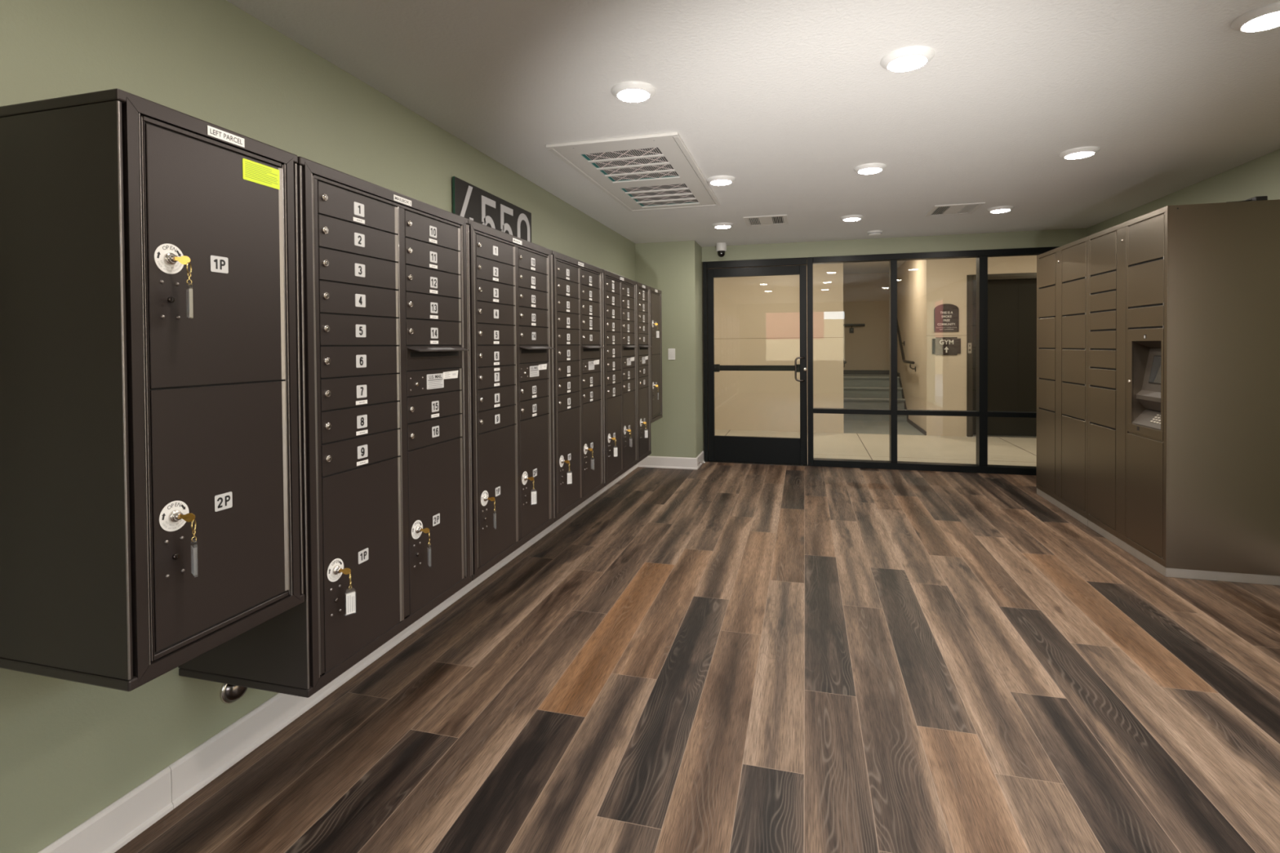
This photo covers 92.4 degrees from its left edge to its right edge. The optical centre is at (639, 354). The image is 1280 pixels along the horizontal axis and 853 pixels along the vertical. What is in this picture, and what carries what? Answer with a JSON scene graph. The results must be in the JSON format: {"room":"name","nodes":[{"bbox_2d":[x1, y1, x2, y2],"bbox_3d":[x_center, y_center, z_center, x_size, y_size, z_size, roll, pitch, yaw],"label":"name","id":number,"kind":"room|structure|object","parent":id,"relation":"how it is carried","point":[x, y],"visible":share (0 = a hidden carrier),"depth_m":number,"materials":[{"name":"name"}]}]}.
{"room":"apartment mail room","nodes":[
{"label":"apartment mail room","id":0,"kind":"room"},
{"bbox_2d":[0,0,635,852],"bbox_3d":[-1.250,0.131,2.201,0.150,2.434,9.900,0,1,15],"label":"wall","id":1,"kind":"structure","parent":0,"point":[69,750],"depth_m":1.71,"materials":[{"name":"green paint"}]},
{"bbox_2d":[0,88,304,691],"bbox_3d":[-1.140,0.070,1.439,0.456,1.160,0.432,0,1,15],"label":"locker","id":2,"kind":"object","parent":1,"relation":"attached to","point":[124,415],"visible":0.98,"depth_m":1.25,"materials":[{"name":"brown metal"}]},
{"bbox_2d":[174,255,193,319],"bbox_3d":[-0.938,-0.138,1.265,0.049,0.129,0.022,0,1,8],"label":"key","id":3,"kind":"object","parent":2,"relation":"attached to","point":[184,260],"visible":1,"depth_m":1.26,"materials":[{"name":"gold metal"}]},
{"bbox_2d":[179,512,198,577],"bbox_3d":[-0.934,0.393,1.273,0.049,0.129,0.022,0,1,8],"label":"key","id":4,"kind":"object","parent":2,"relation":"attached to","point":[189,517],"visible":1,"depth_m":1.27,"materials":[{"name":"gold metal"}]},
{"bbox_2d":[219,683,247,704],"bbox_3d":[-1.235,1.024,1.885,0.036,0.090,0.090,0,1,15],"label":"door stop","id":5,"kind":"object","parent":1,"relation":"attached to","point":[228,694],"visible":0.59,"depth_m":1.86,"materials":[{"name":"silver metal"}]},
{"bbox_2d":[177,155,471,697],"bbox_3d":[-0.965,0.188,2.049,0.479,1.417,0.822,0,1,15],"label":"mailbox","id":6,"kind":"object","parent":1,"relation":"attached to","point":[384,289],"visible":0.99,"depth_m":1.84,"materials":[{"name":"brown metal"}]},
{"bbox_2d":[340,568,356,616],"bbox_3d":[-0.817,0.659,1.706,0.050,0.129,0.024,0,1,-4],"label":"key","id":7,"kind":"object","parent":6,"relation":"attached to","point":[350,605],"visible":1,"depth_m":1.71,"materials":[{"name":"gold metal"}]},
{"bbox_2d":[421,528,431,567],"bbox_3d":[-0.722,0.649,2.059,0.038,0.129,0.030,-1,1,-30],"label":"key","id":8,"kind":"object","parent":6,"relation":"attached to","point":[425,530],"visible":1,"depth_m":2.06,"materials":[{"name":"gold metal"}]},
{"bbox_2d":[407,346,469,351],"bbox_3d":[-0.705,-0.018,2.172,0.040,0.015,0.320,0,1,15],"label":"hood","id":9,"kind":"object","parent":6,"relation":"attached to","point":[409,348],"depth_m":2.15,"materials":[{"name":"brown metal"}]},
{"bbox_2d":[38,463,638,852],"bbox_3d":[-1.217,1.192,1.989,0.016,0.117,9.172,0,1,15],"label":"baseboard","id":10,"kind":"structure","parent":1,"relation":"attached to","point":[116,825],"depth_m":1.80,"materials":[{"name":"white"}]},
{"bbox_2d":[452,176,531,242],"bbox_3d":[-0.813,-0.719,3.495,0.013,0.352,0.892,0,1,15],"label":"sign","id":11,"kind":"object","parent":1,"relation":"attached to","point":[472,202],"visible":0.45,"depth_m":3.40,"materials":[{"name":"black"}]},
{"bbox_2d":[466,218,555,581],"bbox_3d":[-0.751,0.175,2.844,0.479,1.417,0.820,0,1,15],"label":"mailbox","id":12,"kind":"object","parent":1,"relation":"attached to","point":[509,277],"visible":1,"depth_m":2.72,"materials":[{"name":"brown metal"}]},
{"bbox_2d":[488,497,496,529],"bbox_3d":[-0.606,0.645,2.497,0.039,0.129,0.030,-1,1,-23],"label":"key","id":13,"kind":"object","parent":12,"relation":"attached to","point":[491,499],"visible":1,"depth_m":2.50,"materials":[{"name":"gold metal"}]},
{"bbox_2d":[528,476,537,505],"bbox_3d":[-0.506,0.635,2.864,0.049,0.129,0.022,0,1,7],"label":"key","id":14,"kind":"object","parent":12,"relation":"attached to","point":[533,494],"visible":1,"depth_m":2.86,"materials":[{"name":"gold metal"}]},
{"bbox_2d":[520,346,555,349],"bbox_3d":[-0.492,-0.032,2.967,0.040,0.015,0.320,0,1,15],"label":"hood","id":15,"kind":"object","parent":12,"relation":"attached to","point":[521,347],"depth_m":2.94,"materials":[{"name":"brown metal"}]},
{"bbox_2d":[551,249,604,522],"bbox_3d":[-0.537,0.162,3.642,0.479,1.417,0.830,0,1,15],"label":"mailbox","id":16,"kind":"object","parent":1,"relation":"attached to","point":[577,286],"visible":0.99,"depth_m":3.53,"materials":[{"name":"brown metal"}]},
{"bbox_2d":[564,460,572,484],"bbox_3d":[-0.390,0.632,3.298,0.049,0.129,0.022,0,1,8],"label":"key","id":17,"kind":"object","parent":16,"relation":"attached to","point":[569,474],"visible":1,"depth_m":3.29,"materials":[{"name":"gold metal"}]},
{"bbox_2d":[587,448,594,470],"bbox_3d":[-0.295,0.622,3.648,0.038,0.129,0.030,-1,1,-31],"label":"key","id":18,"kind":"object","parent":16,"relation":"attached to","point":[589,449],"visible":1,"depth_m":3.65,"materials":[{"name":"gold metal"}]},
{"bbox_2d":[582,346,604,348],"bbox_3d":[-0.279,-0.045,3.761,0.040,0.015,0.320,0,1,15],"label":"hood","id":19,"kind":"object","parent":16,"relation":"attached to","point":[583,347],"depth_m":3.71,"materials":[{"name":"brown metal"}]},
{"bbox_2d":[602,269,639,486],"bbox_3d":[-0.323,0.149,4.440,0.479,1.417,0.820,0,1,15],"label":"mailbox","id":20,"kind":"object","parent":1,"relation":"attached to","point":[620,292],"visible":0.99,"depth_m":4.33,"materials":[{"name":"brown metal"}]},
{"bbox_2d":[611,437,617,457],"bbox_3d":[-0.174,0.619,4.101,0.050,0.129,0.022,0,1,8],"label":"key","id":21,"kind":"object","parent":20,"relation":"attached to","point":[615,449],"visible":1,"depth_m":4.10,"materials":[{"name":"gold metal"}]},
{"bbox_2d":[626,429,632,447],"bbox_3d":[-0.080,0.609,4.451,0.038,0.129,0.030,-1,1,-31],"label":"key","id":22,"kind":"object","parent":20,"relation":"attached to","point":[628,430],"visible":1,"depth_m":4.46,"materials":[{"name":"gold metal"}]},
{"bbox_2d":[622,345,639,347],"bbox_3d":[-0.063,-0.058,4.564,0.040,0.015,0.320,0,1,15],"label":"hood","id":23,"kind":"object","parent":20,"relation":"attached to","point":[624,346],"depth_m":4.53,"materials":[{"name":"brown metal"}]},
{"bbox_2d":[636,281,652,462],"bbox_3d":[-0.161,0.139,5.045,0.479,1.417,0.428,0,1,15],"label":"mailbox","id":24,"kind":"object","parent":1,"relation":"attached to","point":[643,331],"visible":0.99,"depth_m":4.98,"materials":[{"name":"brown metal"}]},
{"bbox_2d":[643,422,648,438],"bbox_3d":[0.039,0.602,4.894,0.050,0.129,0.022,0,1,8],"label":"key","id":25,"kind":"object","parent":24,"relation":"attached to","point":[646,431],"visible":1,"depth_m":4.89,"materials":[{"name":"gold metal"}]},
{"bbox_2d":[649,286,662,423],"bbox_3d":[-0.060,0.003,5.464,0.456,1.160,0.435,0,1,15],"label":"locker","id":26,"kind":"object","parent":1,"relation":"attached to","point":[655,305],"visible":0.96,"depth_m":5.39,"materials":[{"name":"brown metal"}]},
{"bbox_2d":[654,323,658,337],"bbox_3d":[0.142,-0.205,5.289,0.050,0.129,0.022,0,1,8],"label":"key","id":27,"kind":"object","parent":26,"relation":"attached to","point":[657,332],"visible":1,"depth_m":5.28,"materials":[{"name":"gold metal"}]},
{"bbox_2d":[654,384,658,399],"bbox_3d":[0.144,0.327,5.298,0.042,0.129,0.030,0,1,15],"label":"key","id":28,"kind":"object","parent":26,"relation":"attached to","point":[656,385],"visible":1,"depth_m":5.29,"materials":[{"name":"gold metal"}]},
{"bbox_2d":[635,240,704,460],"bbox_3d":[0.333,0.005,6.604,0.626,2.334,0.551,0,1,15],"label":"wall","id":29,"kind":"structure","parent":0,"point":[674,268],"depth_m":6.32,"materials":[{"name":"green paint"}]},
{"bbox_2d":[637,451,704,469],"bbox_3d":[0.332,1.114,6.551,0.642,0.117,0.445,0,1,15],"label":"baseboard","id":30,"kind":"structure","parent":29,"relation":"attached to","point":[682,463],"depth_m":6.34,"materials":[{"name":"white"}]},
{"bbox_2d":[667,348,675,359],"bbox_3d":[0.325,-0.002,6.316,0.073,0.116,0.008,0,1,15],"label":"light switch","id":31,"kind":"object","parent":29,"relation":"attached to","point":[671,352],"visible":1,"depth_m":6.31,"materials":[{"name":"white plastic"}]},
{"bbox_2d":[115,462,1279,852],"bbox_3d":[0.870,1.290,1.595,4.351,0.100,9.890,0,1,15],"label":"floor","id":32,"kind":"structure","parent":0,"point":[713,657],"depth_m":2.21,"materials":[{"name":"plastic"}]},
{"bbox_2d":[705,460,807,466],"bbox_3d":[1.238,1.162,6.583,1.070,0.006,0.120,0,1,15],"label":"trim","id":33,"kind":"structure","parent":32,"relation":"on","point":[708,460],"depth_m":6.54,"materials":[{"name":"grey metal"}]},
{"bbox_2d":[1036,235,1088,526],"bbox_3d":[3.504,0.179,4.597,0.652,1.996,0.965,0,1,15],"label":"locker","id":34,"kind":"object","parent":32,"relation":"on","point":[1062,272],"visible":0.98,"depth_m":4.61,"materials":[{"name":"brown metal"}]},
{"bbox_2d":[1087,199,1279,585],"bbox_3d":[3.256,0.194,3.671,0.652,1.996,0.950,0,1,15],"label":"locker","id":35,"kind":"object","parent":32,"relation":"on","point":[1184,445],"visible":1,"depth_m":3.27,"materials":[{"name":"brown metal"}]},
{"bbox_2d":[1226,195,1267,202],"bbox_3d":[3.177,-0.809,3.235,0.166,0.024,0.080,0,1,15],"label":"box","id":36,"kind":"object","parent":35,"relation":"on","point":[1259,197],"visible":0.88,"depth_m":3.19,"materials":[{"name":"black"}]},
{"bbox_2d":[226,0,1279,247],"bbox_3d":[0.866,-1.144,1.612,4.551,0.100,9.900,0,1,15],"label":"ceiling","id":37,"kind":"structure","parent":0,"point":[784,99],"depth_m":2.60,"materials":[{"name":"paint"}]},
{"bbox_2d":[545,131,720,211],"bbox_3d":[0.054,-1.113,3.928,0.710,0.017,1.624,0,1,15],"label":"ceiling vent","id":38,"kind":"object","parent":37,"relation":"in","point":[651,171],"visible":1,"depth_m":3.69,"materials":[{"name":"white metal"}]},
{"bbox_2d":[611,80,655,102],"bbox_3d":[-0.028,-1.087,2.562,0.186,0.026,0.186,0,1,15],"label":"recessed light","id":39,"kind":"object","parent":37,"relation":"in","point":[630,91],"visible":1,"depth_m":2.52,"materials":[{"name":"white plastic"}]},
{"bbox_2d":[706,175,735,185],"bbox_3d":[0.520,-1.112,3.945,0.186,0.026,0.186,0,1,15],"label":"recessed light","id":40,"kind":"object","parent":37,"relation":"in","point":[717,180],"visible":1,"depth_m":3.90,"materials":[{"name":"white"}]},
{"bbox_2d":[715,242,726,257],"bbox_3d":[0.853,-1.093,6.442,0.108,0.142,0.108,0,1,15],"label":"security camera","id":41,"kind":"object","parent":37,"relation":"attached to","point":[721,247],"visible":1,"depth_m":6.40,"materials":[{"name":"white plastic"}]},
{"bbox_2d":[711,222,733,228],"bbox_3d":[0.732,-1.135,5.431,0.186,0.026,0.186,0,1,15],"label":"recessed light","id":42,"kind":"object","parent":37,"relation":"in","point":[717,225],"visible":1,"depth_m":5.38,"materials":[{"name":"white plastic"}]},
{"bbox_2d":[742,214,787,226],"bbox_3d":[1.080,-1.144,5.257,0.354,0.008,0.390,0,1,15],"label":"ceiling vent","id":43,"kind":"object","parent":37,"relation":"in","point":[775,220],"visible":1,"depth_m":5.24,"materials":[{"name":"white metal"}]},
{"bbox_2d":[840,214,863,221],"bbox_3d":[1.776,-1.139,5.150,0.186,0.026,0.186,0,1,15],"label":"recessed light","id":44,"kind":"object","parent":37,"relation":"in","point":[851,217],"visible":1,"depth_m":5.10,"materials":[{"name":"white"}]},
{"bbox_2d":[853,162,886,174],"bbox_3d":[1.388,-1.115,3.705,0.186,0.026,0.186,0,1,15],"label":"recessed light","id":45,"kind":"object","parent":37,"relation":"in","point":[868,168],"visible":1,"depth_m":3.66,"materials":[{"name":"white plastic"}]},
{"bbox_2d":[866,230,882,235],"bbox_3d":[2.228,-1.147,5.824,0.136,0.036,0.136,0,1,15],"label":"smoke detector","id":46,"kind":"object","parent":37,"relation":"attached to","point":[873,233],"visible":1,"depth_m":5.78,"materials":[{"name":"white plastic"}]},
{"bbox_2d":[880,45,934,72],"bbox_3d":[0.995,-1.091,2.287,0.186,0.026,0.186,0,1,15],"label":"recessed light","id":47,"kind":"object","parent":37,"relation":"in","point":[907,59],"visible":1,"depth_m":2.25,"materials":[{"name":"white"}]},
{"bbox_2d":[924,202,985,216],"bbox_3d":[2.493,-1.149,4.878,0.354,0.008,0.390,0,1,15],"label":"ceiling vent","id":48,"kind":"object","parent":37,"relation":"in","point":[964,208],"visible":1,"depth_m":4.85,"materials":[{"name":"white metal"}]},
{"bbox_2d":[986,205,1013,213],"bbox_3d":[2.853,-1.143,4.861,0.186,0.026,0.186,0,1,15],"label":"recessed light","id":49,"kind":"object","parent":37,"relation":"in","point":[1001,209],"visible":1,"depth_m":4.81,"materials":[{"name":"white plastic"}]},
{"bbox_2d":[1059,146,1100,159],"bbox_3d":[2.452,-1.119,3.426,0.186,0.026,0.186,0,1,15],"label":"recessed light","id":50,"kind":"object","parent":37,"relation":"in","point":[1078,153],"visible":1,"depth_m":3.39,"materials":[{"name":"white plastic"}]},
{"bbox_2d":[1231,0,1279,32],"bbox_3d":[2.055,-1.095,2.003,0.186,0.026,0.186,0,1,15],"label":"recessed light","id":51,"kind":"object","parent":37,"relation":"in","point":[1265,17],"visible":1,"depth_m":2.00,"materials":[{"name":"white plastic"}]},
{"bbox_2d":[843,272,888,369],"bbox_3d":[4.320,-0.201,11.963,1.485,2.730,0.150,0,1,15],"label":"wall","id":52,"kind":"structure","parent":0,"point":[865,295],"depth_m":11.87,"materials":[{"name":"paint"}]},
{"bbox_2d":[843,324,865,333],"bbox_3d":[4.070,-0.500,11.899,0.538,0.174,0.093,0,1,15],"label":"handrail","id":53,"kind":"object","parent":52,"relation":"attached to","point":[851,330],"visible":0.88,"depth_m":11.86,"materials":[{"name":"black metal"}]},
{"bbox_2d":[843,369,888,374],"bbox_3d":[4.296,0.345,11.893,1.071,0.080,0.014,0,1,15],"label":"baseboard","id":54,"kind":"structure","parent":52,"relation":"attached to","point":[845,371],"depth_m":11.86,"materials":[{"name":"grey"}]},
{"bbox_2d":[843,260,906,274],"bbox_3d":[3.005,-1.568,9.290,8.200,0.100,6.050,0,1,15],"label":"ceiling","id":55,"kind":"structure","parent":0,"point":[877,266],"depth_m":10.93,"materials":[{"name":"paint"}]},
{"bbox_2d":[714,255,1036,436],"bbox_3d":[2.885,-0.145,8.823,8.200,2.730,0.200,0,1,15],"label":"wall","id":56,"kind":"structure","parent":0,"point":[768,307],"depth_m":8.88,"materials":[{"name":"beige paint"}]},
{"bbox_2d":[729,335,928,338],"bbox_3d":[1.659,-0.242,9.046,5.716,0.016,0.002,0,1,15],"label":"trim","id":57,"kind":"structure","parent":56,"relation":"attached to","point":[926,335],"depth_m":9.00,"materials":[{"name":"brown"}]},
{"bbox_2d":[724,430,1036,462],"bbox_3d":[2.555,1.141,7.576,8.200,0.001,2.420,0,1,15],"label":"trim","id":58,"kind":"structure","parent":56,"relation":"attached to","point":[729,430],"depth_m":7.05,"materials":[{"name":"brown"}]},
{"bbox_2d":[933,303,959,332],"bbox_3d":[4.173,-0.497,8.361,0.308,0.381,0.013,0,1,15],"label":"sign","id":59,"kind":"object","parent":56,"relation":"attached to","point":[946,316],"visible":1,"depth_m":8.36,"materials":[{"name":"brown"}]},
{"bbox_2d":[932,337,960,355],"bbox_3d":[4.175,-0.112,8.367,0.356,0.245,0.014,0,1,15],"label":"sign","id":60,"kind":"object","parent":56,"relation":"attached to","point":[940,345],"visible":1,"depth_m":8.36,"materials":[{"name":"grey"}]},
{"bbox_2d":[966,272,1036,438],"bbox_3d":[5.068,0.019,8.206,1.304,2.187,0.184,0,1,15],"label":"door","id":61,"kind":"structure","parent":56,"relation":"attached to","point":[1011,297],"depth_m":8.29,"materials":[{"name":"grey metal"}]},
{"bbox_2d":[968,342,971,353],"bbox_3d":[4.448,-0.084,8.282,0.044,0.140,0.012,0,1,15],"label":"switch","id":62,"kind":"object","parent":61,"relation":"attached to","point":[969,344],"depth_m":8.28,"materials":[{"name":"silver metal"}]},
{"bbox_2d":[715,429,1036,466],"bbox_3d":[2.555,1.191,7.577,8.200,0.100,2.420,0,1,15],"label":"floor","id":63,"kind":"structure","parent":0,"point":[916,448],"depth_m":7.49,"materials":[{"name":"tile"}]},
{"bbox_2d":[843,373,924,435],"bbox_3d":[3.864,0.801,10.248,1.085,0.782,3.430,0,1,15],"label":"stairs","id":64,"kind":"structure","parent":63,"relation":"on","point":[860,391],"depth_m":10.36,"materials":[{"name":"grey"}]},
{"bbox_2d":[702,227,1087,262],"bbox_3d":[2.435,-1.092,6.250,3.625,0.162,0.110,0,1,15],"label":"wall","id":65,"kind":"structure","parent":0,"point":[1053,237],"depth_m":6.15,"materials":[{"name":"green paint"}]},
{"bbox_2d":[702,257,813,466],"bbox_3d":[1.254,0.080,6.559,1.146,2.172,0.174,0,1,15],"label":"door","id":66,"kind":"structure","parent":65,"relation":"in","point":[770,450],"depth_m":6.53,"materials":[{"name":"black metal"}]},
{"bbox_2d":[813,246,1059,475],"bbox_3d":[3.002,0.073,6.111,2.464,2.172,0.122,0,1,15],"label":"window","id":67,"kind":"structure","parent":65,"relation":"in","point":[981,413],"depth_m":6.07,"materials":[{"name":"black metal"}]},
{"bbox_2d":[897,259,924,429],"bbox_3d":[4.503,-0.177,10.164,0.200,2.730,3.230,0,1,15],"label":"wall","id":68,"kind":"structure","parent":0,"point":[910,315],"depth_m":9.55,"materials":[{"name":"beige paint"}]},
{"bbox_2d":[897,319,915,371],"bbox_3d":[4.371,-0.264,10.245,0.096,1.015,2.540,0,1,15],"label":"handrail","id":69,"kind":"object","parent":68,"relation":"attached to","point":[898,328],"visible":0.84,"depth_m":10.05,"materials":[{"name":"black metal"}]},
{"bbox_2d":[897,372,926,435],"bbox_3d":[4.380,0.715,10.108,0.014,0.750,3.430,0,1,15],"label":"baseboard","id":70,"kind":"structure","parent":68,"relation":"attached to","point":[922,430],"depth_m":9.73,"materials":[{"name":"grey"}]},
{"bbox_2d":[1087,148,1279,235],"bbox_3d":[3.001,0.115,1.060,0.150,2.434,9.900,0,1,15],"label":"wall","id":71,"kind":"structure","parent":0,"point":[1259,176],"depth_m":3.82,"materials":[{"name":"green paint"}]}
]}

